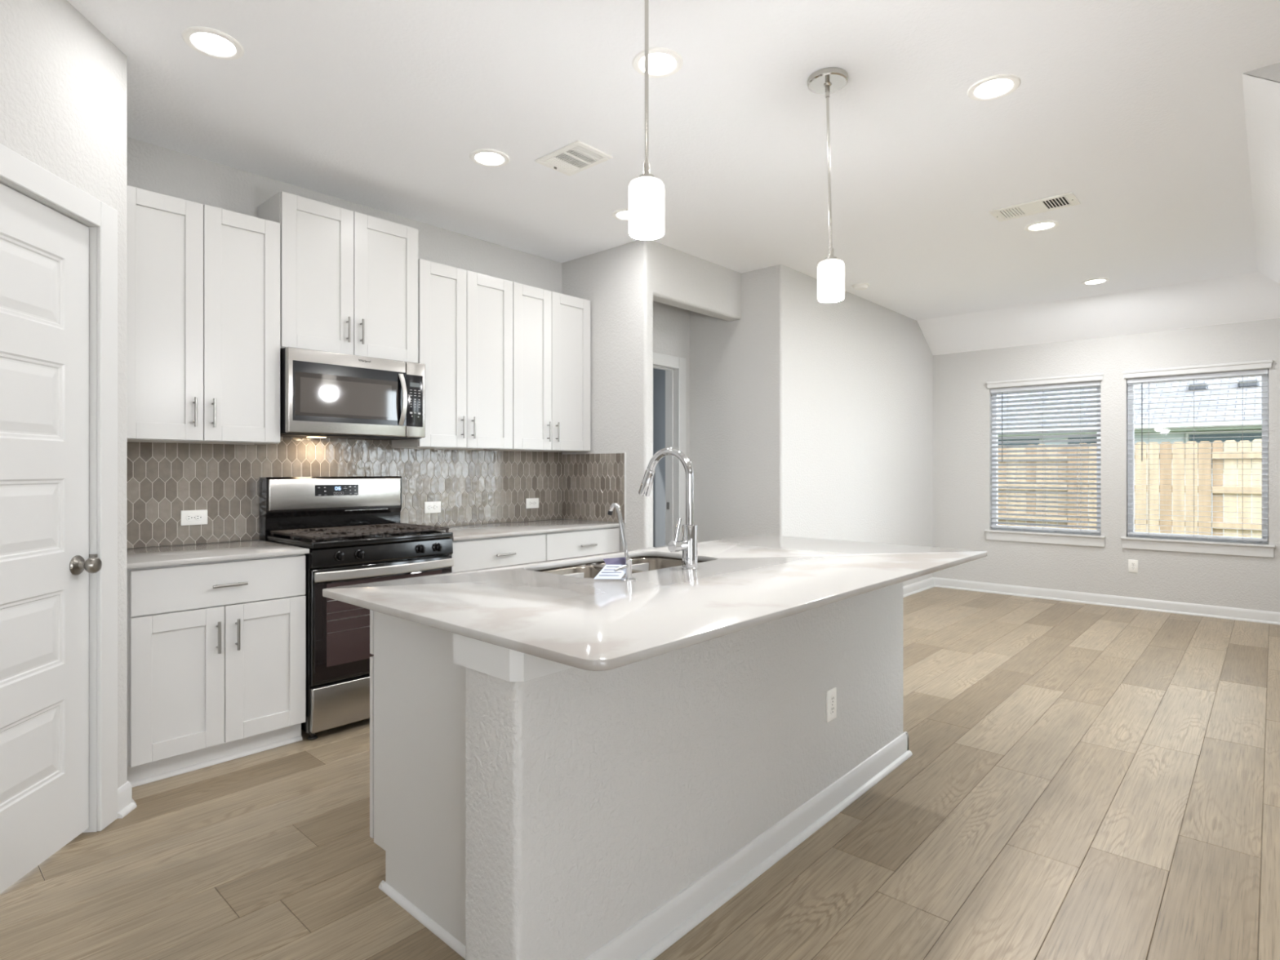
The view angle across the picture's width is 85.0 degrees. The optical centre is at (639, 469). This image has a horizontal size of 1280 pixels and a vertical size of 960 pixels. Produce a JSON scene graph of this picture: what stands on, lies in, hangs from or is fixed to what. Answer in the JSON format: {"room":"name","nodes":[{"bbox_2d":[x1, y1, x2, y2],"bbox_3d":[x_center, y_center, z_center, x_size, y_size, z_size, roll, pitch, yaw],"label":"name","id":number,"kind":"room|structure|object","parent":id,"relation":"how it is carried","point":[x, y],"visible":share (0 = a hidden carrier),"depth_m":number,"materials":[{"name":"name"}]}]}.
{"room":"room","nodes":[
{"label":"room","id":0,"kind":"room"},
{"bbox_2d":[0,0,126,788],"bbox_3d":[-1.938,-0.115,1.964,0.120,3.000,1.360,0,0,-6],"label":"wall","id":1,"kind":"structure","parent":0,"point":[63,82],"depth_m":2.39,"materials":[{"name":"grey paint"}]},
{"bbox_2d":[0,143,117,893],"bbox_3d":[-1.925,0.166,2.083,0.170,2.239,0.971,0,0,-6],"label":"door","id":2,"kind":"structure","parent":1,"relation":"in","point":[59,242],"depth_m":2.30,"materials":[{"name":"white paint"}]},
{"bbox_2d":[117,781,136,818],"bbox_3d":[-1.927,1.235,2.613,0.030,0.100,0.086,0,0,-6],"label":"baseboard","id":3,"kind":"structure","parent":1,"relation":"attached to","point":[125,804],"depth_m":2.61,"materials":[{"name":"white paint"}]},
{"bbox_2d":[126,137,561,548],"bbox_3d":[-1.602,-0.115,4.274,0.120,3.000,3.070,0,0,42],"label":"wall","id":4,"kind":"structure","parent":0,"point":[149,166],"depth_m":3.74,"materials":[{"name":"grey paint"}]},
{"bbox_2d":[180,509,207,525],"bbox_3d":[-2.222,0.239,3.480,0.009,0.073,0.116,0,0,42],"label":"wall outlet","id":5,"kind":"object","parent":4,"relation":"attached to","point":[187,517],"visible":1,"depth_m":3.48,"materials":[{"name":"white plastic"}]},
{"bbox_2d":[186,514,194,520],"bbox_3d":[-2.233,0.239,3.464,0.003,0.034,0.034,0,0,42],"label":"receptacle","id":6,"kind":"object","parent":5,"relation":"attached to","point":[188,517],"depth_m":3.46,"materials":[{"name":"white plastic"}]},
{"bbox_2d":[195,514,203,520],"bbox_3d":[-2.207,0.239,3.493,0.003,0.034,0.034,0,0,42],"label":"receptacle","id":7,"kind":"object","parent":5,"relation":"attached to","point":[197,517],"depth_m":3.49,"materials":[{"name":"white plastic"}]},
{"bbox_2d":[126,185,279,444],"bbox_3d":[-2.125,-0.681,3.331,0.358,1.101,0.672,0,0,42],"label":"upper cabinet","id":8,"kind":"object","parent":4,"relation":"attached to","point":[203,281],"visible":0.88,"depth_m":3.22,"materials":[{"name":"white paint"}]},
{"bbox_2d":[257,191,417,363],"bbox_3d":[-1.643,-1.003,3.862,0.358,0.784,0.754,0,0,42],"label":"upper cabinet","id":9,"kind":"object","parent":4,"relation":"attached to","point":[348,279],"visible":0.85,"depth_m":3.72,"materials":[{"name":"white paint"}]},
{"bbox_2d":[424,501,440,513],"bbox_3d":[-1.326,0.241,4.466,0.009,0.073,0.116,0,0,42],"label":"wall outlet","id":10,"kind":"object","parent":4,"relation":"attached to","point":[430,507],"visible":1,"depth_m":4.46,"materials":[{"name":"white plastic"}]},
{"bbox_2d":[427,504,432,510],"bbox_3d":[-1.337,0.241,4.450,0.003,0.034,0.034,0,0,42],"label":"receptacle","id":11,"kind":"object","parent":10,"relation":"attached to","point":[429,506],"depth_m":4.45,"materials":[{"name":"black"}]},
{"bbox_2d":[433,504,438,510],"bbox_3d":[-1.311,0.241,4.479,0.003,0.034,0.034,0,0,42],"label":"receptacle","id":12,"kind":"object","parent":10,"relation":"attached to","point":[435,506],"depth_m":4.48,"materials":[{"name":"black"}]},
{"bbox_2d":[391,258,512,450],"bbox_3d":[-1.158,-0.679,4.395,0.358,1.096,0.674,0,0,42],"label":"upper cabinet","id":13,"kind":"object","parent":4,"relation":"attached to","point":[465,317],"visible":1,"depth_m":4.28,"materials":[{"name":"white paint"}]},
{"bbox_2d":[525,497,538,508],"bbox_3d":[-0.780,0.244,5.067,0.009,0.073,0.116,0,0,42],"label":"wall outlet","id":14,"kind":"object","parent":4,"relation":"attached to","point":[531,503],"visible":1,"depth_m":5.06,"materials":[{"name":"white plastic"}]},
{"bbox_2d":[490,281,590,452],"bbox_3d":[-0.696,-0.679,4.903,0.358,1.096,0.696,0,0,42],"label":"upper cabinet","id":15,"kind":"object","parent":4,"relation":"attached to","point":[551,330],"visible":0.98,"depth_m":4.78,"materials":[{"name":"white paint"}]},
{"bbox_2d":[126,436,624,548],"bbox_3d":[-1.312,0.092,4.010,0.665,0.558,2.870,0,0,42],"label":"backsplash","id":16,"kind":"structure","parent":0,"point":[164,480],"depth_m":4.11,"materials":[{"name":"tile"}]},
{"bbox_2d":[280,346,425,439],"bbox_3d":[-1.610,-0.391,3.837,0.432,0.432,0.755,0,0,42],"label":"microwave","id":17,"kind":"object","parent":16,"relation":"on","point":[323,394],"visible":1,"depth_m":3.68,"materials":[{"name":"silver metal"}]},
{"bbox_2d":[561,239,653,551],"bbox_3d":[-0.291,-0.115,5.084,0.970,3.000,0.093,0,0,42],"label":"wall","id":18,"kind":"structure","parent":0,"point":[617,281],"depth_m":4.85,"materials":[{"name":"grey paint"}]},
{"bbox_2d":[590,452,626,523],"bbox_3d":[-0.230,0.126,4.958,0.349,0.490,0.011,0,0,42],"label":"trim","id":19,"kind":"structure","parent":18,"relation":"attached to","point":[615,452],"depth_m":4.84,"materials":[{"name":"white paint"}]},
{"bbox_2d":[0,586,1279,959],"bbox_3d":[1.036,1.345,2.511,9.044,0.120,13.450,0,0,42],"label":"floor","id":20,"kind":"structure","parent":0,"point":[1079,781],"depth_m":2.42,"materials":[{"name":"brown wood"}]},
{"bbox_2d":[126,554,306,787],"bbox_3d":[-2.026,0.839,3.212,0.651,0.891,0.718,0,0,42],"label":"base cabinet","id":21,"kind":"object","parent":20,"relation":"on","point":[216,651],"visible":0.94,"depth_m":2.99,"materials":[{"name":"white paint"}]},
{"bbox_2d":[126,539,309,568],"bbox_3d":[-2.031,0.382,3.220,0.647,0.022,0.723,0,0,42],"label":"countertop","id":22,"kind":"structure","parent":21,"relation":"on","point":[170,555],"depth_m":3.15,"materials":[{"name":"white stone"}]},
{"bbox_2d":[259,475,453,740],"bbox_3d":[-1.504,0.662,3.749,0.702,1.244,0.762,0,0,42],"label":"gas range","id":23,"kind":"object","parent":20,"relation":"on","point":[353,531],"visible":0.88,"depth_m":3.50,"materials":[{"name":"silver metal"}]},
{"bbox_2d":[266,528,453,549],"bbox_3d":[-1.489,0.357,3.737,0.569,0.031,0.758,0,0,42],"label":"cooktop","id":24,"kind":"object","parent":23,"relation":"in","point":[363,541],"depth_m":3.56,"materials":[{"name":"black metal"}]},
{"bbox_2d":[448,533,546,572],"bbox_3d":[-1.028,0.839,4.310,0.651,0.891,0.680,0,0,42],"label":"drawer","id":25,"kind":"object","parent":20,"relation":"on","point":[494,552],"visible":0.12,"depth_m":4.09,"materials":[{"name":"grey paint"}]},
{"bbox_2d":[439,518,623,541],"bbox_3d":[-0.810,0.382,4.563,0.647,0.022,1.359,0,0,42],"label":"countertop","id":26,"kind":"structure","parent":25,"relation":"on","point":[526,527],"depth_m":4.45,"materials":[{"name":"white stone"}]},
{"bbox_2d":[369,563,648,959],"bbox_3d":[0.062,0.839,2.745,0.728,0.891,2.054,0,0,42],"label":"base cabinet","id":27,"kind":"object","parent":20,"relation":"on","point":[417,691],"visible":0.16,"depth_m":2.01,"materials":[{"name":"white paint"}]},
{"bbox_2d":[322,534,987,671],"bbox_3d":[0.298,0.382,2.677,1.235,0.022,2.487,0,0,42],"label":"countertop","id":28,"kind":"structure","parent":27,"relation":"on","point":[744,582],"depth_m":2.10,"materials":[{"name":"white stone"}]},
{"bbox_2d":[535,555,706,577],"bbox_3d":[-0.058,0.490,2.782,0.488,0.190,0.830,0,0,42],"label":"sink","id":29,"kind":"object","parent":28,"relation":"in","point":[590,571],"visible":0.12,"depth_m":2.93,"materials":[{"name":"silver metal"}]},
{"bbox_2d":[607,502,636,581],"bbox_3d":[-0.059,0.242,2.370,0.082,0.257,0.112,0,0,-16],"label":"filter faucet","id":30,"kind":"object","parent":28,"relation":"on","point":[628,577],"visible":1,"depth_m":2.35,"materials":[{"name":"silver metal"}]},
{"bbox_2d":[594,557,626,578],"bbox_3d":[-0.091,0.335,2.373,0.128,0.070,0.048,0,0,3],"label":"label card","id":31,"kind":"object","parent":30,"relation":"attached to","point":[607,571],"visible":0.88,"depth_m":2.37,"materials":[{"name":"white paper"}]},
{"bbox_2d":[638,447,697,569],"bbox_3d":[0.082,0.143,2.667,0.284,0.456,0.128,0,0,42],"label":"kitchen faucet","id":32,"kind":"object","parent":28,"relation":"on","point":[687,545],"visible":1,"depth_m":2.60,"materials":[{"name":"silver metal"}]},
{"bbox_2d":[544,526,619,565],"bbox_3d":[-0.572,0.839,4.812,0.651,0.891,0.672,0,0,42],"label":"base cabinet","id":33,"kind":"object","parent":20,"relation":"on","point":[579,543],"visible":0.2,"depth_m":4.59,"materials":[{"name":"grey paint"}]},
{"bbox_2d":[653,368,665,546],"bbox_3d":[-0.204,-0.115,6.689,1.700,3.000,2.375,0,0,42],"label":"wall","id":34,"kind":"structure","parent":0,"point":[659,375],"depth_m":7.78,"materials":[{"name":"grey paint"}]},
{"bbox_2d":[653,301,689,460],"bbox_3d":[0.015,-0.115,5.574,0.125,3.000,1.070,0,0,42],"label":"wall","id":35,"kind":"structure","parent":0,"point":[671,324],"depth_m":5.79,"materials":[{"name":"grey paint"}]},
{"bbox_2d":[653,352,685,546],"bbox_3d":[-0.001,0.175,5.551,0.151,2.219,0.994,0,0,42],"label":"door frame","id":36,"kind":"structure","parent":35,"relation":"in","point":[674,367],"depth_m":5.83,"materials":[{"name":"white paint"}]},
{"bbox_2d":[66,0,1279,355],"bbox_3d":[1.137,-1.475,2.589,9.000,0.464,10.760,0,0,42],"label":"ceiling","id":37,"kind":"structure","parent":0,"point":[1147,112],"depth_m":3.18,"materials":[{"name":"white paint"}]},
{"bbox_2d":[182,26,244,60],"bbox_3d":[-1.567,-1.562,2.565,0.196,0.008,0.196,0,0,42],"label":"recessed light","id":38,"kind":"object","parent":37,"relation":"in","point":[211,42],"visible":1,"depth_m":2.55,"materials":[{"name":"white"}]},
{"bbox_2d":[469,148,509,167],"bbox_3d":[-0.755,-1.562,3.506,0.196,0.008,0.196,0,0,42],"label":"recessed light","id":39,"kind":"object","parent":37,"relation":"in","point":[485,157],"visible":1,"depth_m":3.49,"materials":[{"name":"white plastic"}]},
{"bbox_2d":[534,140,612,176],"bbox_3d":[-0.334,-1.558,3.511,0.324,0.018,0.237,0,0,42],"label":"ceiling vent","id":40,"kind":"object","parent":37,"relation":"in","point":[576,157],"visible":1,"depth_m":3.50,"materials":[{"name":"white plastic"}]},
{"bbox_2d":[612,208,628,221],"bbox_3d":[-0.074,-1.562,4.287,0.196,0.008,0.196,0,0,42],"label":"recessed light","id":41,"kind":"object","parent":37,"relation":"in","point":[622,214],"visible":0.52,"depth_m":4.27,"materials":[{"name":"white"}]},
{"bbox_2d":[628,0,664,239],"bbox_3d":[0.019,-1.124,2.021,0.160,0.886,0.160,0,0,42],"label":"pendant lamp","id":42,"kind":"object","parent":37,"relation":"hanging from","point":[646,191],"visible":1,"depth_m":1.98,"materials":[{"name":"white glass"}]},
{"bbox_2d":[631,47,683,78],"bbox_3d":[0.068,-1.562,2.687,0.196,0.008,0.196,0,0,42],"label":"recessed light","id":43,"kind":"object","parent":37,"relation":"in","point":[663,62],"visible":0.91,"depth_m":2.67,"materials":[{"name":"white plastic"}]},
{"bbox_2d":[807,66,848,302],"bbox_3d":[0.751,-1.124,2.797,0.160,0.886,0.160,0,0,42],"label":"pendant lamp","id":44,"kind":"object","parent":37,"relation":"hanging from","point":[831,270],"visible":1,"depth_m":2.77,"materials":[{"name":"white glass"}]},
{"bbox_2d":[852,282,869,290],"bbox_3d":[1.872,-1.548,5.920,0.142,0.038,0.142,0,0,42],"label":"smoke detector","id":45,"kind":"object","parent":37,"relation":"attached to","point":[862,286],"visible":1,"depth_m":5.88,"materials":[{"name":"white plastic"}]},
{"bbox_2d":[967,74,1020,101],"bbox_3d":[1.449,-1.562,2.861,0.196,0.008,0.196,0,0,42],"label":"recessed light","id":46,"kind":"object","parent":37,"relation":"in","point":[995,86],"visible":1,"depth_m":2.85,"materials":[{"name":"white"}]},
{"bbox_2d":[988,191,1080,222],"bbox_3d":[2.348,-1.561,4.162,0.440,0.012,0.226,0,0,42],"label":"ceiling vent","id":47,"kind":"object","parent":37,"relation":"in","point":[1068,199],"visible":1,"depth_m":4.14,"materials":[{"name":"white plastic"}]},
{"bbox_2d":[1024,220,1059,231],"bbox_3d":[2.579,-1.562,4.484,0.196,0.008,0.196,0,0,42],"label":"recessed light","id":48,"kind":"object","parent":37,"relation":"in","point":[1043,225],"visible":1,"depth_m":4.47,"materials":[{"name":"white plastic"}]},
{"bbox_2d":[1081,278,1109,284],"bbox_3d":[3.787,-1.562,5.807,0.196,0.008,0.196,0,0,42],"label":"recessed light","id":49,"kind":"object","parent":37,"relation":"in","point":[1095,281],"visible":1,"depth_m":5.80,"materials":[{"name":"white"}]},
{"bbox_2d":[465,582,902,959],"bbox_3d":[0.388,0.839,2.411,0.200,0.892,2.180,0,0,42],"label":"wall","id":50,"kind":"structure","parent":0,"point":[593,799],"depth_m":1.86,"materials":[{"name":"grey paint"}]},
{"bbox_2d":[453,633,573,681],"bbox_3d":[0.379,0.430,2.419,0.244,0.073,2.202,0,0,42],"label":"trim","id":51,"kind":"structure","parent":50,"relation":"attached to","point":[508,664],"depth_m":1.58,"materials":[{"name":"white paint"}]},
{"bbox_2d":[584,731,912,959],"bbox_3d":[0.473,1.235,2.334,0.030,0.100,2.206,0,0,42],"label":"baseboard","id":52,"kind":"structure","parent":50,"relation":"attached to","point":[652,935],"depth_m":2.16,"materials":[{"name":"white paint"}]},
{"bbox_2d":[826,687,836,722],"bbox_3d":[0.721,0.883,2.622,0.009,0.116,0.073,0,0,42],"label":"wall outlet","id":53,"kind":"object","parent":50,"relation":"attached to","point":[831,695],"visible":1,"depth_m":2.61,"materials":[{"name":"white plastic"}]},
{"bbox_2d":[830,694,835,704],"bbox_3d":[0.722,0.864,2.620,0.003,0.034,0.034,0,0,42],"label":"receptacle","id":54,"kind":"object","parent":53,"relation":"attached to","point":[832,696],"depth_m":2.62,"materials":[{"name":"white plastic"}]},
{"bbox_2d":[830,705,835,714],"bbox_3d":[0.722,0.902,2.620,0.003,0.034,0.034,0,0,42],"label":"receptacle","id":55,"kind":"object","parent":53,"relation":"attached to","point":[832,707],"depth_m":2.62,"materials":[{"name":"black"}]},
{"bbox_2d":[902,731,909,750],"bbox_3d":[1.135,1.235,3.225,0.213,0.100,0.030,0,0,42],"label":"baseboard","id":56,"kind":"structure","parent":50,"relation":"attached to","point":[907,734],"depth_m":3.15,"materials":[{"name":"white paint"}]},
{"bbox_2d":[652,240,741,321],"bbox_3d":[0.411,-1.407,5.224,0.118,0.415,1.095,0,0,42],"label":"wall header","id":57,"kind":"structure","parent":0,"point":[680,279],"depth_m":5.14,"materials":[{"name":"grey paint"}]},
{"bbox_2d":[689,264,933,586],"bbox_3d":[1.828,-0.115,6.906,1.015,3.000,3.340,0,0,42],"label":"wall","id":58,"kind":"structure","parent":0,"point":[810,417],"depth_m":5.81,"materials":[{"name":"grey paint"}]},
{"bbox_2d":[902,577,934,597],"bbox_3d":[2.159,1.235,6.495,0.030,0.100,3.203,0,0,42],"label":"baseboard","id":59,"kind":"structure","parent":58,"relation":"attached to","point":[922,585],"depth_m":7.34,"materials":[{"name":"white paint"}]},
{"bbox_2d":[933,318,1279,612],"bbox_3d":[4.429,-0.115,6.698,3.445,3.000,0.150,0,0,42],"label":"wall","id":60,"kind":"structure","parent":0,"point":[962,397],"depth_m":6.64,"materials":[{"name":"grey paint"}]},
{"bbox_2d":[984,373,1105,546],"bbox_3d":[4.051,-0.090,7.005,1.062,1.649,0.173,0,0,42],"label":"window","id":61,"kind":"structure","parent":60,"relation":"in","point":[1057,537],"depth_m":6.95,"materials":[{"name":"white plastic"}]},
{"bbox_2d":[990,381,1100,533],"bbox_3d":[4.042,-0.119,6.994,0.974,1.448,0.065,0,0,42],"label":"window blind","id":62,"kind":"object","parent":61,"relation":"attached to","point":[1095,384],"visible":1,"depth_m":6.98,"materials":[{"name":"grey plastic"}]},
{"bbox_2d":[933,577,1279,625],"bbox_3d":[4.374,1.235,6.626,3.130,0.100,0.030,0,0,42],"label":"baseboard","id":63,"kind":"structure","parent":60,"relation":"attached to","point":[1192,609],"depth_m":6.53,"materials":[{"name":"white paint"}]},
{"bbox_2d":[1128,559,1137,572],"bbox_3d":[4.567,0.893,6.464,0.073,0.116,0.009,0,0,42],"label":"wall outlet","id":64,"kind":"object","parent":60,"relation":"attached to","point":[1132,564],"visible":1,"depth_m":6.46,"materials":[{"name":"white plastic"}]},
{"bbox_2d":[1120,360,1275,557],"bbox_3d":[4.928,-0.090,6.208,1.068,1.649,0.173,0,0,42],"label":"window","id":65,"kind":"structure","parent":60,"relation":"in","point":[1200,545],"depth_m":6.12,"materials":[{"name":"white plastic"}]},
{"bbox_2d":[1127,368,1268,541],"bbox_3d":[4.919,-0.119,6.197,0.980,1.448,0.065,0,0,42],"label":"window blind","id":66,"kind":"object","parent":65,"relation":"attached to","point":[1253,373],"visible":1,"depth_m":6.18,"materials":[{"name":"grey plastic"}]},
{"bbox_2d":[1243,62,1279,82],"bbox_3d":[2.548,-1.415,2.614,0.436,0.305,0.008,0,0,42],"label":"wall","id":67,"kind":"structure","parent":0,"point":[1272,73],"depth_m":2.71,"materials":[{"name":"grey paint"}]},
{"label":"outside","id":68,"kind":"structure","parent":0,"visible":0},
{"bbox_3d":[14.309,1.515,19.460,45.000,0.100,31.950,0,0,42],"label":"ground","id":69,"kind":"structure","parent":68,"visible":0},
{"bbox_2d":[997,444,1067,528],"bbox_3d":[5.238,0.535,11.555,3.210,1.860,0.148,0,0,42],"label":"fence","id":70,"kind":"object","parent":69,"relation":"on","point":[1025,448],"visible":0.15,"depth_m":10.76,"materials":[{"name":"brown wood"}]},
{"bbox_2d":[997,376,1262,537],"bbox_3d":[13.855,-0.515,16.731,30.800,3.960,6.600,0,0,42],"label":"house","id":71,"kind":"structure","parent":69,"relation":"on","point":[1172,437],"depth_m":15.31,"materials":[{"name":"grey"}]},
{"bbox_2d":[1188,382,1208,390],"bbox_3d":[12.774,-1.875,15.957,0.340,0.160,0.400,0,0,42],"label":"roof vent","id":72,"kind":"object","parent":71,"relation":"attached to","point":[1200,387],"depth_m":15.80,"materials":[{"name":"grey metal"}]},
{"bbox_2d":[1238,379,1258,387],"bbox_3d":[13.410,-1.875,15.379,0.340,0.160,0.400,0,0,42],"label":"roof vent","id":73,"kind":"object","parent":71,"relation":"attached to","point":[1251,384],"depth_m":15.23,"materials":[{"name":"grey metal"}]},
{"bbox_2d":[1067,440,1211,535],"bbox_3d":[7.046,0.538,9.912,1.665,1.855,0.148,0,0,42],"label":"fence","id":74,"kind":"object","parent":69,"relation":"on","point":[1143,473],"visible":0.44,"depth_m":9.62,"materials":[{"name":"brown wood"}]},
{"bbox_2d":[1212,439,1262,537],"bbox_3d":[9.003,0.535,8.133,3.615,1.860,0.148,0,0,42],"label":"fence","id":75,"kind":"object","parent":69,"relation":"on","point":[1244,465],"visible":0.57,"depth_m":9.14,"materials":[{"name":"brown wood"}]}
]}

